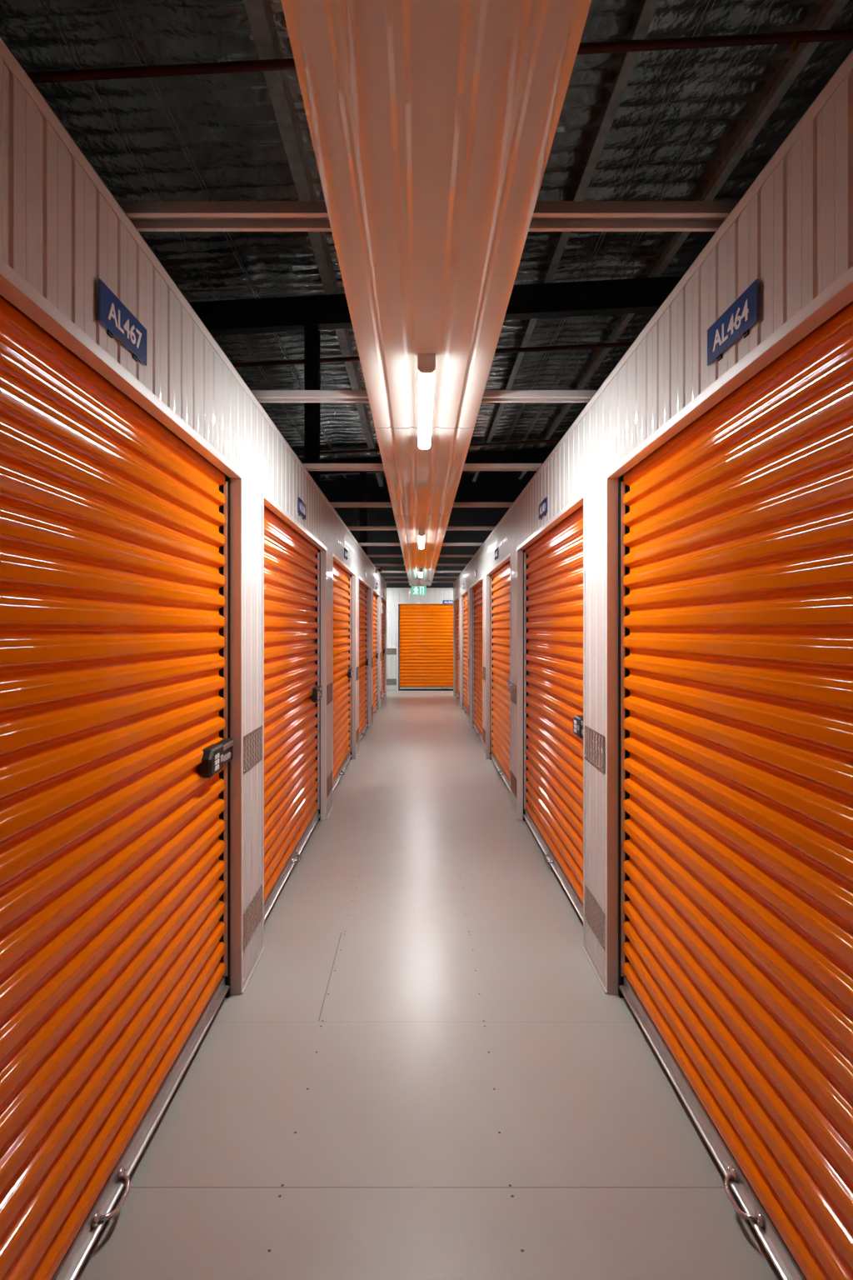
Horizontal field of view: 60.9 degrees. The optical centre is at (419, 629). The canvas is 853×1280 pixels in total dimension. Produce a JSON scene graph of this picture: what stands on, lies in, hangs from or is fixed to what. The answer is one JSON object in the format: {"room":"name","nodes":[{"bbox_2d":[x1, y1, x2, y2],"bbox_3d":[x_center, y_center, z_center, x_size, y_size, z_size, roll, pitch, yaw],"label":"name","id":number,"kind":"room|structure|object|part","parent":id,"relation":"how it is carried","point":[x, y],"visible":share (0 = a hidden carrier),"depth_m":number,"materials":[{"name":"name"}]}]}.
{"room":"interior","nodes":[
{"label":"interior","id":0,"kind":"room"},
{"bbox_2d":[0,55,386,994],"bbox_3d":[-0.752,0.235,5.780,0.040,2.530,21.160,0,0,0],"label":"wall","id":1,"kind":"structure","parent":0,"point":[58,232],"depth_m":2.01,"materials":[{"name":"metal"}]},
{"bbox_2d":[0,294,234,1279],"bbox_3d":[-0.791,0.370,1.837,0.091,2.260,2.295,0,0,0],"label":"roller shutter","id":2,"kind":"object","parent":1,"relation":"attached to","point":[117,742],"visible":0.96,"depth_m":1.78,"materials":[{"name":"orange metal"}]},
{"bbox_3d":[-0.785,1.434,1.763,0.014,0.028,0.042,0,0,0],"label":"handle mount","id":3,"kind":"part","parent":2,"relation":"part of","materials":[{"name":"metal"}]},
{"bbox_3d":[-0.765,1.444,1.837,0.039,0.023,0.149,0,0,0],"label":"handle","id":4,"kind":"part","parent":2,"relation":"part of","materials":[{"name":"metal"}]},
{"bbox_3d":[-0.785,1.434,1.912,0.014,0.028,0.042,0,0,0],"label":"handle mount","id":5,"kind":"part","parent":2,"relation":"part of","materials":[{"name":"metal"}]},
{"bbox_3d":[-0.783,1.434,1.837,0.030,0.046,2.207,0,0,0],"label":"rail","id":6,"kind":"part","parent":2,"relation":"part of","materials":[{"name":"metal"}]},
{"bbox_3d":[-0.752,0.492,2.760,0.003,0.024,0.038,0,0,0],"label":"label plate","id":7,"kind":"part","parent":2,"relation":"part of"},
{"bbox_3d":[-0.760,0.505,2.862,0.005,0.022,0.105,0,0,0],"label":"bolt plate","id":8,"kind":"part","parent":2,"relation":"part of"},
{"bbox_2d":[0,258,243,994],"bbox_3d":[-0.751,0.425,1.837,0.045,2.142,2.327,0,0,0],"label":"trim","id":9,"kind":"structure","parent":1,"relation":"attached to","point":[13,287],"depth_m":2.97,"materials":[{"name":"metal"}]},
{"bbox_2d":[98,279,146,365],"bbox_3d":[-0.727,-0.744,1.788,0.009,0.104,0.282,0,0,0],"label":"number sign","id":10,"kind":"object","parent":1,"relation":"attached to","point":[119,322],"visible":1,"depth_m":1.76,"materials":[{"name":"blue plastic"}]},
{"bbox_2d":[0,35,386,584],"bbox_3d":[-0.768,-1.016,5.780,0.078,0.033,21.160,0,0,0],"label":"trim","id":11,"kind":"structure","parent":1,"relation":"attached to","point":[6,53],"depth_m":1.77,"materials":[{"name":"metal"}]},
{"bbox_2d":[243,884,263,951],"bbox_3d":[-0.728,1.262,3.190,0.006,0.155,0.375,0,0,0],"label":"plate","id":12,"kind":"object","parent":1,"relation":"attached to","point":[252,915],"visible":1,"depth_m":3.17,"materials":[{"name":"metal"}]},
{"bbox_2d":[243,725,263,774],"bbox_3d":[-0.728,0.524,3.190,0.006,0.155,0.375,0,0,0],"label":"plate","id":13,"kind":"object","parent":1,"relation":"attached to","point":[252,742],"visible":1,"depth_m":3.17,"materials":[{"name":"metal"}]},
{"bbox_2d":[264,505,322,921],"bbox_3d":[-0.791,0.370,4.553,0.091,2.260,2.315,0,0,0],"label":"roller shutter","id":14,"kind":"object","parent":1,"relation":"attached to","point":[292,687],"visible":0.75,"depth_m":4.42,"materials":[{"name":"metal"}]},
{"bbox_3d":[-0.783,1.434,4.553,0.030,0.046,2.226,0,0,0],"label":"rail","id":15,"kind":"part","parent":14,"relation":"part of","materials":[{"name":"metal"}]},
{"bbox_3d":[-0.765,1.444,4.553,0.039,0.023,0.150,0,0,0],"label":"handle","id":16,"kind":"part","parent":14,"relation":"part of","materials":[{"name":"metal"}]},
{"bbox_2d":[262,490,326,948],"bbox_3d":[-0.751,0.425,4.553,0.045,2.142,2.347,0,0,0],"label":"trim","id":17,"kind":"structure","parent":1,"relation":"attached to","point":[267,502],"depth_m":5.70,"materials":[{"name":"metal"}]},
{"bbox_2d":[298,496,305,519],"bbox_3d":[-0.727,-0.744,4.503,0.009,0.104,0.282,0,0,0],"label":"number sign","id":18,"kind":"object","parent":1,"relation":"attached to","point":[302,506],"visible":1,"depth_m":4.48,"materials":[{"name":"blue plastic"}]},
{"bbox_2d":[241,705,381,994],"bbox_3d":[-0.728,1.480,7.160,0.012,0.040,13.778,0,0,0],"label":"baseboard","id":19,"kind":"structure","parent":1,"relation":"attached to","point":[261,950],"depth_m":3.21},
{"bbox_2d":[326,770,332,798],"bbox_3d":[-0.728,1.262,5.915,0.006,0.155,0.375,0,0,0],"label":"plate","id":20,"kind":"object","parent":1,"relation":"attached to","point":[329,780],"visible":1,"depth_m":5.89,"materials":[{"name":"metal"}]},
{"bbox_2d":[326,682,332,704],"bbox_3d":[-0.728,0.524,5.915,0.006,0.155,0.375,0,0,0],"label":"plate","id":21,"kind":"object","parent":1,"relation":"attached to","point":[329,687],"visible":1,"depth_m":5.88,"materials":[{"name":"metal"}]},
{"bbox_2d":[333,560,353,790],"bbox_3d":[-0.791,0.370,7.245,0.091,2.260,2.250,0,0,0],"label":"roller shutter","id":22,"kind":"object","parent":1,"relation":"attached to","point":[342,669],"visible":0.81,"depth_m":7.42,"materials":[{"name":"metal"}]},
{"bbox_3d":[-0.783,1.434,7.245,0.030,0.046,2.163,0,0,0],"label":"rail","id":23,"kind":"part","parent":22,"relation":"part of","materials":[{"name":"metal"}]},
{"bbox_2d":[332,552,355,805],"bbox_3d":[-0.751,0.425,7.245,0.045,2.142,2.282,0,0,0],"label":"trim","id":24,"kind":"structure","parent":1,"relation":"attached to","point":[335,558],"depth_m":8.36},
{"bbox_2d":[344,547,347,559],"bbox_3d":[-0.727,-0.744,7.195,0.009,0.104,0.282,0,0,0],"label":"number sign","id":25,"kind":"object","parent":1,"relation":"attached to","point":[345,549],"visible":1,"depth_m":7.15,"materials":[{"name":"blue plastic"}]},
{"bbox_2d":[355,665,359,680],"bbox_3d":[-0.728,0.524,8.575,0.006,0.155,0.375,0,0,0],"label":"plate","id":26,"kind":"object","parent":1,"relation":"attached to","point":[357,667],"visible":1,"depth_m":8.55,"materials":[{"name":"metal"}]},
{"bbox_2d":[355,727,359,744],"bbox_3d":[-0.728,1.262,8.575,0.006,0.155,0.375,0,0,0],"label":"plate","id":27,"kind":"object","parent":1,"relation":"attached to","point":[357,730],"visible":1,"depth_m":8.50,"materials":[{"name":"metal"}]},
{"bbox_2d":[359,581,369,741],"bbox_3d":[-0.791,0.370,9.920,0.091,2.260,2.280,0,0,0],"label":"roller shutter","id":28,"kind":"object","parent":1,"relation":"attached to","point":[363,590],"visible":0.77,"depth_m":10.37,"materials":[{"name":"metal"}]},
{"bbox_3d":[-0.783,1.434,9.920,0.030,0.046,2.192,0,0,0],"label":"rail","id":29,"kind":"part","parent":28,"relation":"part of","materials":[{"name":"metal"}]},
{"bbox_2d":[358,575,371,749],"bbox_3d":[-0.751,0.425,9.920,0.045,2.142,2.312,0,0,0],"label":"trim","id":30,"kind":"structure","parent":1,"relation":"attached to","point":[360,579],"depth_m":11.05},
{"bbox_2d":[373,592,379,714],"bbox_3d":[-0.791,0.370,12.550,0.091,2.260,2.159,0,0,0],"label":"roller shutter","id":31,"kind":"object","parent":1,"relation":"attached to","point":[376,653],"visible":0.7,"depth_m":13.29,"materials":[{"name":"metal"}]},
{"bbox_2d":[373,592,377,709],"bbox_3d":[-0.799,0.326,12.550,0.024,2.172,2.082,0,0,0],"label":"curtain","id":32,"kind":"object","parent":31,"relation":"hanging from","point":[375,597],"depth_m":13.18,"materials":[{"name":"orange metal"}]},
{"bbox_2d":[372,588,380,721],"bbox_3d":[-0.751,0.425,12.550,0.045,2.142,2.192,0,0,0],"label":"trim","id":33,"kind":"structure","parent":1,"relation":"attached to","point":[375,592],"depth_m":13.62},
{"bbox_2d":[375,566,382,573],"bbox_3d":[-0.672,-1.000,12.250,0.120,0.100,0.089,0,0,0],"label":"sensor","id":34,"kind":"object","parent":1,"relation":"attached to","point":[379,569],"visible":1,"depth_m":12.21,"materials":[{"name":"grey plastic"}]},
{"bbox_2d":[381,599,385,699],"bbox_3d":[-0.791,0.370,15.165,0.091,2.260,2.250,0,0,0],"label":"roller shutter","id":35,"kind":"object","parent":1,"relation":"attached to","point":[383,649],"visible":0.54,"depth_m":16.11,"materials":[{"name":"metal"}]},
{"bbox_2d":[381,599,384,694],"bbox_3d":[-0.799,0.326,15.165,0.024,2.172,2.169,0,0,0],"label":"curtain","id":36,"kind":"object","parent":35,"relation":"hanging from","point":[382,614],"depth_m":15.87,"materials":[{"name":"orange metal"}]},
{"bbox_2d":[381,596,386,695],"bbox_3d":[-0.751,0.425,15.165,0.045,2.142,2.282,0,0,0],"label":"trim","id":37,"kind":"structure","parent":1,"relation":"attached to","point":[382,597],"depth_m":16.28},
{"bbox_2d":[385,580,454,582],"bbox_3d":[0.021,-1.067,16.375,1.627,0.030,0.085,0,0,0],"label":"joist","id":38,"kind":"object","parent":1,"relation":"on","point":[385,581],"visible":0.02,"depth_m":16.33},
{"bbox_2d":[408,580,432,586],"bbox_3d":[0.029,-1.038,16.465,0.511,0.015,2.278,0,0,0],"label":"sheet","id":39,"kind":"object","parent":38,"relation":"attached to","point":[412,582],"visible":0.79,"depth_m":16.15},
{"bbox_2d":[411,582,426,595],"bbox_3d":[-0.002,-0.885,15.900,0.330,0.290,0.060,0,0,0],"label":"exit sign","id":40,"kind":"object","parent":39,"relation":"hanging from","point":[418,590],"visible":1,"depth_m":15.88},
{"bbox_2d":[382,576,458,578],"bbox_3d":[0.021,-1.067,14.925,1.627,0.030,0.085,0,0,0],"label":"joist","id":41,"kind":"object","parent":1,"relation":"on","point":[382,577],"visible":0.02,"depth_m":14.88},
{"bbox_2d":[358,542,483,545],"bbox_3d":[0.021,-1.067,9.126,1.627,0.030,0.085,0,0,0],"label":"joist","id":42,"kind":"object","parent":1,"relation":"on","point":[360,543],"visible":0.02,"depth_m":9.08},
{"bbox_2d":[367,555,474,557],"bbox_3d":[0.021,-1.067,10.575,1.627,0.030,0.085,0,0,0],"label":"joist","id":43,"kind":"object","parent":1,"relation":"on","point":[368,556],"visible":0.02,"depth_m":10.53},
{"bbox_2d":[401,550,440,569],"bbox_3d":[0.029,-1.038,10.940,0.511,0.015,2.908,0,0,0],"label":"sheet","id":44,"kind":"object","parent":43,"relation":"attached to","point":[413,559],"visible":1,"depth_m":10.61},
{"bbox_2d":[373,563,468,565],"bbox_3d":[0.021,-1.067,12.025,1.627,0.030,0.085,0,0,0],"label":"joist","id":45,"kind":"object","parent":1,"relation":"on","point":[374,564],"visible":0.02,"depth_m":11.98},
{"bbox_2d":[379,570,462,572],"bbox_3d":[0.021,-1.067,13.476,1.627,0.030,0.085,0,0,0],"label":"joist","id":46,"kind":"object","parent":1,"relation":"on","point":[382,571],"visible":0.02,"depth_m":13.43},
{"bbox_2d":[405,568,435,579],"bbox_3d":[0.029,-1.038,13.860,0.511,0.015,2.908,0,0,0],"label":"sheet","id":47,"kind":"object","parent":46,"relation":"attached to","point":[412,574],"visible":0.95,"depth_m":13.68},
{"bbox_2d":[419,568,422,577],"bbox_3d":[0.029,-0.997,12.900,0.067,0.069,1.184,0,0,0],"label":"light","id":48,"kind":"object","parent":47,"relation":"attached to","point":[420,569],"visible":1,"depth_m":12.43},
{"bbox_2d":[330,502,513,507],"bbox_3d":[0.021,-1.067,6.226,1.627,0.030,0.085,0,0,0],"label":"joist","id":49,"kind":"object","parent":1,"relation":"on","point":[333,504],"visible":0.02,"depth_m":6.18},
{"bbox_2d":[347,526,495,529],"bbox_3d":[0.021,-1.067,7.676,1.627,0.030,0.085,0,0,0],"label":"joist","id":50,"kind":"object","parent":1,"relation":"on","point":[348,527],"visible":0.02,"depth_m":7.63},
{"bbox_2d":[394,515,449,549],"bbox_3d":[0.029,-1.038,8.025,0.511,0.015,2.898,0,0,0],"label":"sheet","id":51,"kind":"object","parent":50,"relation":"attached to","point":[435,527],"visible":0.98,"depth_m":7.56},
{"bbox_2d":[418,530,424,549],"bbox_3d":[0.029,-0.997,8.100,0.067,0.069,1.184,0,0,0],"label":"light","id":52,"kind":"object","parent":51,"relation":"attached to","point":[421,532],"visible":1,"depth_m":7.74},
{"bbox_2d":[419,535,424,548],"bbox_3d":[0.029,-0.990,8.100,0.065,0.054,1.140,0,0,0],"label":"diffuser","id":53,"kind":"object","parent":52,"relation":"attached to","point":[422,538],"depth_m":8.02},
{"bbox_2d":[302,463,542,470],"bbox_3d":[0.021,-1.067,4.776,1.627,0.030,0.085,0,0,0],"label":"joist","id":54,"kind":"object","parent":1,"relation":"on","point":[309,467],"visible":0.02,"depth_m":4.73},
{"bbox_2d":[375,427,474,514],"bbox_3d":[0.029,-1.038,5.145,0.511,0.015,2.838,0,0,0],"label":"sheet","id":55,"kind":"object","parent":54,"relation":"attached to","point":[419,482],"visible":0.95,"depth_m":4.63,"materials":[{"name":"metal"}]},
{"bbox_2d":[250,390,597,402],"bbox_3d":[0.021,-1.067,3.325,1.627,0.030,0.085,0,0,0],"label":"joist","id":56,"kind":"object","parent":1,"relation":"on","point":[262,396],"visible":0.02,"depth_m":3.28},
{"bbox_2d":[117,200,739,231],"bbox_3d":[0.021,-1.067,1.875,1.627,0.030,0.085,0,0,0],"label":"joist","id":57,"kind":"object","parent":1,"relation":"on","point":[146,216],"visible":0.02,"depth_m":1.85,"materials":[{"name":"metal"}]},
{"bbox_2d":[280,0,591,428],"bbox_3d":[0.029,-1.038,2.260,0.511,0.015,2.908,0,0,0],"label":"sheet","id":58,"kind":"object","parent":57,"relation":"attached to","point":[432,124],"visible":0.98,"depth_m":1.59,"materials":[{"name":"metal"}]},
{"bbox_2d":[417,353,435,449],"bbox_3d":[0.029,-0.997,3.300,0.067,0.069,1.184,0,0,0],"label":"light","id":59,"kind":"object","parent":58,"relation":"attached to","point":[426,362],"visible":1,"depth_m":3.01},
{"bbox_2d":[386,589,453,689],"bbox_3d":[0.250,0.250,17.640,8.500,2.500,0.040,0,0,0],"label":"wall","id":60,"kind":"structure","parent":0,"point":[393,596],"depth_m":17.62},
{"bbox_2d":[386,648,396,654],"bbox_3d":[-0.735,0.542,17.616,0.375,0.155,0.006,0,0,0],"label":"plate","id":61,"kind":"object","parent":60,"relation":"attached to","point":[389,651],"visible":0.61,"depth_m":17.62,"materials":[{"name":"metal"}]},
{"bbox_2d":[386,679,396,684],"bbox_3d":[-0.735,1.282,17.616,0.375,0.155,0.006,0,0,0],"label":"plate","id":62,"kind":"object","parent":60,"relation":"attached to","point":[389,682],"visible":0.6,"depth_m":17.62,"materials":[{"name":"metal"}]},
{"bbox_2d":[397,602,442,690],"bbox_3d":[0.630,0.425,17.640,2.322,2.142,0.045,0,0,0],"label":"trim","id":63,"kind":"structure","parent":60,"relation":"attached to","point":[397,602],"depth_m":17.62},
{"bbox_2d":[386,587,453,589],"bbox_3d":[0.250,-0.987,17.656,8.300,0.033,0.078,0,0,0],"label":"trim","id":64,"kind":"structure","parent":60,"relation":"attached to","point":[387,587],"depth_m":17.62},
{"bbox_2d":[398,604,453,690],"bbox_3d":[0.630,0.370,17.679,2.290,2.260,0.091,0,0,0],"label":"roller shutter","id":65,"kind":"object","parent":60,"relation":"attached to","point":[425,631],"visible":0.62,"depth_m":17.68,"materials":[{"name":"metal"}]},
{"bbox_3d":[0.630,1.434,17.671,2.202,0.046,0.030,0,0,0],"label":"rail","id":66,"kind":"part","parent":65,"relation":"part of","materials":[{"name":"metal"}]},
{"bbox_2d":[442,600,453,604],"bbox_3d":[0.715,-0.653,17.615,0.282,0.104,0.009,0,0,0],"label":"number sign","id":67,"kind":"object","parent":60,"relation":"attached to","point":[444,602],"visible":0.99,"depth_m":17.61,"materials":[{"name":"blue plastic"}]},
{"bbox_2d":[333,507,509,587],"bbox_3d":[0.000,-0.800,18.250,10.000,4.600,0.100,0,0,0],"label":"ceiling","id":68,"kind":"structure","parent":0,"point":[377,517],"depth_m":18.20,"materials":[{"name":"metal"}]},
{"bbox_2d":[0,0,852,482],"bbox_3d":[0.000,-3.838,6.700,10.000,0.557,23.000,0,0,0],"label":"ceiling","id":69,"kind":"structure","parent":0,"point":[227,124],"depth_m":5.71,"materials":[{"name":"metal"}]},
{"bbox_2d":[33,0,328,478],"bbox_3d":[-2.223,-3.660,6.400,0.043,0.019,22.400,0,0,0],"label":"wire","id":70,"kind":"object","parent":69,"relation":"attached to","point":[33,0],"visible":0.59,"depth_m":5.45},
{"bbox_2d":[109,0,345,476],"bbox_3d":[-1.792,-3.683,6.400,0.043,0.019,22.400,0,0,0],"label":"wire","id":71,"kind":"object","parent":69,"relation":"attached to","point":[109,0],"visible":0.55,"depth_m":5.47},
{"bbox_2d":[295,439,560,455],"bbox_3d":[0.000,-3.550,14.200,9.903,0.581,0.058,0,0,0],"label":"pipe","id":72,"kind":"object","parent":69,"relation":"hanging from","point":[537,442],"visible":0.42,"depth_m":14.18,"materials":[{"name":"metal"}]},
{"bbox_2d":[502,0,716,449],"bbox_3d":[1.808,-3.874,6.400,0.043,0.019,22.400,0,0,0],"label":"wire","id":73,"kind":"object","parent":69,"relation":"attached to","point":[709,0],"visible":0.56,"depth_m":5.76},
{"bbox_2d":[520,0,774,447],"bbox_3d":[2.178,-3.893,6.400,0.043,0.019,22.400,0,0,0],"label":"wire","id":74,"kind":"object","parent":69,"relation":"attached to","point":[767,0],"visible":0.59,"depth_m":5.79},
{"bbox_2d":[50,690,807,1279],"bbox_3d":[0.000,1.560,6.600,10.000,0.120,23.200,0,0,0],"label":"floor","id":75,"kind":"structure","parent":0,"point":[423,1068],"depth_m":2.33,"materials":[{"name":"concrete"}]},
{"bbox_2d":[304,325,320,489],"bbox_3d":[-1.150,-0.875,7.820,0.150,4.749,0.150,0,0,0],"label":"steel column","id":76,"kind":"structure","parent":75,"relation":"on","point":[312,333],"depth_m":7.75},
{"bbox_2d":[188,275,682,335],"bbox_3d":[0.000,-3.470,7.820,9.980,0.839,0.150,0,0,0],"label":"rafter","id":77,"kind":"object","parent":76,"relation":"on","point":[646,294],"visible":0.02,"depth_m":7.81,"materials":[{"name":"metal"}]},
{"bbox_2d":[243,0,383,486],"bbox_3d":[-0.910,-3.677,6.700,0.180,0.200,23.000,0,0,0],"label":"ceiling beam","id":78,"kind":"structure","parent":77,"relation":"on","point":[260,14],"depth_m":5.46,"materials":[{"name":"metal"}]},
{"bbox_2d":[231,341,633,367],"bbox_3d":[0.000,-3.550,9.400,9.903,0.581,0.058,0,0,0],"label":"pipe","id":79,"kind":"object","parent":78,"relation":"hanging from","point":[598,346],"visible":0.45,"depth_m":9.38,"materials":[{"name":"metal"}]},
{"bbox_2d":[25,28,852,83],"bbox_3d":[0.000,-3.550,4.500,9.903,0.581,0.058,0,0,0],"label":"pipe","id":80,"kind":"object","parent":78,"relation":"hanging from","point":[845,34],"visible":0.62,"depth_m":4.48,"materials":[{"name":"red metal"}]},
{"bbox_2d":[472,0,659,481],"bbox_3d":[1.415,-3.801,6.700,0.150,0.200,23.000,0,0,0],"label":"ceiling beam","id":81,"kind":"structure","parent":77,"relation":"on","point":[649,8],"depth_m":5.55,"materials":[{"name":"metal"}]},
{"bbox_2d":[519,0,849,479],"bbox_3d":[2.575,-3.862,6.700,0.150,0.200,23.000,0,0,0],"label":"ceiling beam","id":82,"kind":"structure","parent":77,"relation":"on","point":[832,9],"depth_m":5.70,"materials":[{"name":"metal"}]},
{"bbox_2d":[360,472,367,554],"bbox_3d":[-1.150,-0.875,15.100,0.150,4.749,0.150,0,0,0],"label":"steel column","id":83,"kind":"structure","parent":75,"relation":"on","point":[363,476],"depth_m":15.02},
{"bbox_2d":[300,446,554,475],"bbox_3d":[0.000,-3.470,15.100,9.980,0.839,0.150,0,0,0],"label":"rafter","id":84,"kind":"object","parent":83,"relation":"on","point":[539,455],"visible":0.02,"depth_m":15.09,"materials":[{"name":"metal"}]},
{"bbox_2d":[453,68,852,994],"bbox_3d":[0.795,0.235,5.780,0.040,2.530,21.160,0,0,0],"label":"wall","id":85,"kind":"structure","parent":0,"point":[794,237],"depth_m":2.16,"materials":[{"name":"metal"}]},
{"bbox_2d":[453,595,459,695],"bbox_3d":[0.794,0.425,15.165,0.045,2.142,2.282,0,0,0],"label":"trim","id":86,"kind":"structure","parent":85,"relation":"attached to","point":[457,597],"depth_m":16.28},
{"bbox_2d":[455,599,459,699],"bbox_3d":[0.834,0.370,15.165,0.091,2.260,2.250,0,0,0],"label":"roller shutter","id":87,"kind":"object","parent":85,"relation":"attached to","point":[457,601],"visible":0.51,"depth_m":15.87,"materials":[{"name":"metal"}]},
{"bbox_2d":[460,588,468,723],"bbox_3d":[0.794,0.425,12.550,0.045,2.142,2.192,0,0,0],"label":"trim","id":88,"kind":"structure","parent":85,"relation":"attached to","point":[464,592],"depth_m":13.62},
{"bbox_2d":[462,592,467,714],"bbox_3d":[0.834,0.370,12.550,0.091,2.260,2.159,0,0,0],"label":"roller shutter","id":89,"kind":"object","parent":85,"relation":"attached to","point":[464,597],"visible":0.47,"depth_m":13.25,"materials":[{"name":"metal"}]},
{"bbox_2d":[470,575,483,752],"bbox_3d":[0.794,0.425,9.920,0.045,2.142,2.312,0,0,0],"label":"trim","id":90,"kind":"structure","parent":85,"relation":"attached to","point":[481,579],"depth_m":11.05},
{"bbox_2d":[472,581,482,742],"bbox_3d":[0.834,0.370,9.920,0.091,2.260,2.280,0,0,0],"label":"roller shutter","id":91,"kind":"object","parent":85,"relation":"attached to","point":[477,590],"visible":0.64,"depth_m":10.39,"materials":[{"name":"metal"}]},
{"bbox_3d":[0.826,1.434,9.920,0.030,0.046,2.192,0,0,0],"label":"rail","id":92,"kind":"part","parent":91,"relation":"part of","materials":[{"name":"metal"}]},
{"bbox_2d":[482,666,485,680],"bbox_3d":[0.771,0.524,8.575,0.006,0.155,0.375,0,0,0],"label":"plate","id":93,"kind":"object","parent":85,"relation":"attached to","point":[483,667],"visible":1,"depth_m":8.54,"materials":[{"name":"metal"}]},
{"bbox_2d":[482,728,485,744],"bbox_3d":[0.771,1.262,8.575,0.006,0.155,0.375,0,0,0],"label":"plate","id":94,"kind":"object","parent":85,"relation":"attached to","point":[484,731],"visible":1,"depth_m":8.54,"materials":[{"name":"metal"}]},
{"bbox_2d":[495,547,498,559],"bbox_3d":[0.770,-0.744,7.195,0.009,0.104,0.282,0,0,0],"label":"number sign","id":95,"kind":"object","parent":85,"relation":"attached to","point":[497,549],"visible":1,"depth_m":7.13,"materials":[{"name":"blue plastic"}]},
{"bbox_2d":[485,552,510,759],"bbox_3d":[0.794,0.425,7.245,0.045,2.142,2.282,0,0,0],"label":"trim","id":96,"kind":"structure","parent":85,"relation":"attached to","point":[507,558],"depth_m":8.36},
{"bbox_2d":[490,560,510,793],"bbox_3d":[0.834,0.370,7.245,0.091,2.260,2.250,0,0,0],"label":"roller shutter","id":97,"kind":"object","parent":85,"relation":"attached to","point":[500,580],"visible":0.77,"depth_m":7.41,"materials":[{"name":"metal"}]},
{"bbox_3d":[0.826,1.434,7.245,0.030,0.046,2.163,0,0,0],"label":"rail","id":98,"kind":"part","parent":97,"relation":"part of","materials":[{"name":"metal"}]},
{"bbox_2d":[510,770,516,797],"bbox_3d":[0.771,1.262,5.915,0.006,0.155,0.375,0,0,0],"label":"plate","id":99,"kind":"object","parent":85,"relation":"attached to","point":[513,779],"visible":1,"depth_m":5.91,"materials":[{"name":"metal"}]},
{"bbox_2d":[510,682,516,704],"bbox_3d":[0.771,0.524,5.915,0.006,0.155,0.375,0,0,0],"label":"plate","id":100,"kind":"object","parent":85,"relation":"attached to","point":[513,687],"visible":1,"depth_m":5.91,"materials":[{"name":"metal"}]},
{"bbox_2d":[458,705,607,994],"bbox_3d":[0.771,1.480,7.160,0.012,0.040,13.778,0,0,0],"label":"baseboard","id":101,"kind":"structure","parent":85,"relation":"attached to","point":[602,980],"depth_m":3.21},
{"bbox_2d":[539,496,547,519],"bbox_3d":[0.770,-0.744,4.503,0.009,0.104,0.282,0,0,0],"label":"number sign","id":102,"kind":"object","parent":85,"relation":"attached to","point":[543,505],"visible":1,"depth_m":4.46,"materials":[{"name":"blue plastic"}]},
{"bbox_2d":[516,490,584,948],"bbox_3d":[0.794,0.425,4.553,0.045,2.142,2.347,0,0,0],"label":"trim","id":103,"kind":"structure","parent":85,"relation":"attached to","point":[579,501],"depth_m":5.70,"materials":[{"name":"metal"}]},
{"bbox_2d":[523,505,583,923],"bbox_3d":[0.834,0.370,4.553,0.091,2.260,2.315,0,0,0],"label":"roller shutter","id":104,"kind":"object","parent":85,"relation":"attached to","point":[553,563],"visible":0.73,"depth_m":4.46,"materials":[{"name":"metal"}]},
{"bbox_3d":[0.808,1.444,4.553,0.039,0.023,0.150,0,0,0],"label":"handle","id":105,"kind":"part","parent":104,"relation":"part of","materials":[{"name":"metal"}]},
{"bbox_3d":[0.826,1.434,4.553,0.030,0.046,2.226,0,0,0],"label":"rail","id":106,"kind":"part","parent":104,"relation":"part of","materials":[{"name":"metal"}]},
{"bbox_2d":[584,884,605,952],"bbox_3d":[0.771,1.262,3.190,0.006,0.155,0.375,0,0,0],"label":"plate","id":107,"kind":"object","parent":85,"relation":"attached to","point":[594,914],"visible":1,"depth_m":3.17,"materials":[{"name":"metal"}]},
{"bbox_2d":[585,725,605,774],"bbox_3d":[0.771,0.524,3.190,0.006,0.155,0.375,0,0,0],"label":"plate","id":108,"kind":"object","parent":85,"relation":"attached to","point":[595,742],"visible":1,"depth_m":3.17,"materials":[{"name":"metal"}]},
{"bbox_2d":[453,49,852,584],"bbox_3d":[0.811,-1.016,5.780,0.078,0.033,21.160,0,0,0],"label":"trim","id":109,"kind":"structure","parent":85,"relation":"attached to","point":[847,66],"depth_m":1.82,"materials":[{"name":"metal"}]},
{"bbox_2d":[605,265,852,994],"bbox_3d":[0.794,0.425,1.837,0.045,2.142,2.327,0,0,0],"label":"trim","id":110,"kind":"structure","parent":85,"relation":"attached to","point":[839,294],"depth_m":2.97,"materials":[{"name":"metal"}]},
{"bbox_2d":[707,279,758,365],"bbox_3d":[0.770,-0.744,1.788,0.009,0.104,0.282,0,0,0],"label":"number sign","id":111,"kind":"object","parent":85,"relation":"attached to","point":[737,321],"visible":1,"depth_m":1.77,"materials":[{"name":"blue plastic"}]},
{"bbox_2d":[618,300,852,1279],"bbox_3d":[0.834,0.370,1.837,0.091,2.260,2.295,0,0,0],"label":"roller shutter","id":112,"kind":"object","parent":85,"relation":"attached to","point":[736,532],"visible":0.97,"depth_m":1.81,"materials":[{"name":"metal"}]},
{"bbox_3d":[0.826,1.434,1.837,0.030,0.046,2.207,0,0,0],"label":"rail","id":113,"kind":"part","parent":112,"relation":"part of","materials":[{"name":"metal"}]},
{"bbox_3d":[0.828,1.434,1.912,0.014,0.028,0.042,0,0,0],"label":"handle mount","id":114,"kind":"part","parent":112,"relation":"part of","materials":[{"name":"metal"}]},
{"bbox_3d":[0.808,1.444,1.837,0.039,0.023,0.149,0,0,0],"label":"handle","id":115,"kind":"part","parent":112,"relation":"part of","materials":[{"name":"metal"}]},
{"bbox_3d":[0.828,1.434,1.763,0.014,0.028,0.042,0,0,0],"label":"handle mount","id":116,"kind":"part","parent":112,"relation":"part of","materials":[{"name":"metal"}]}
]}

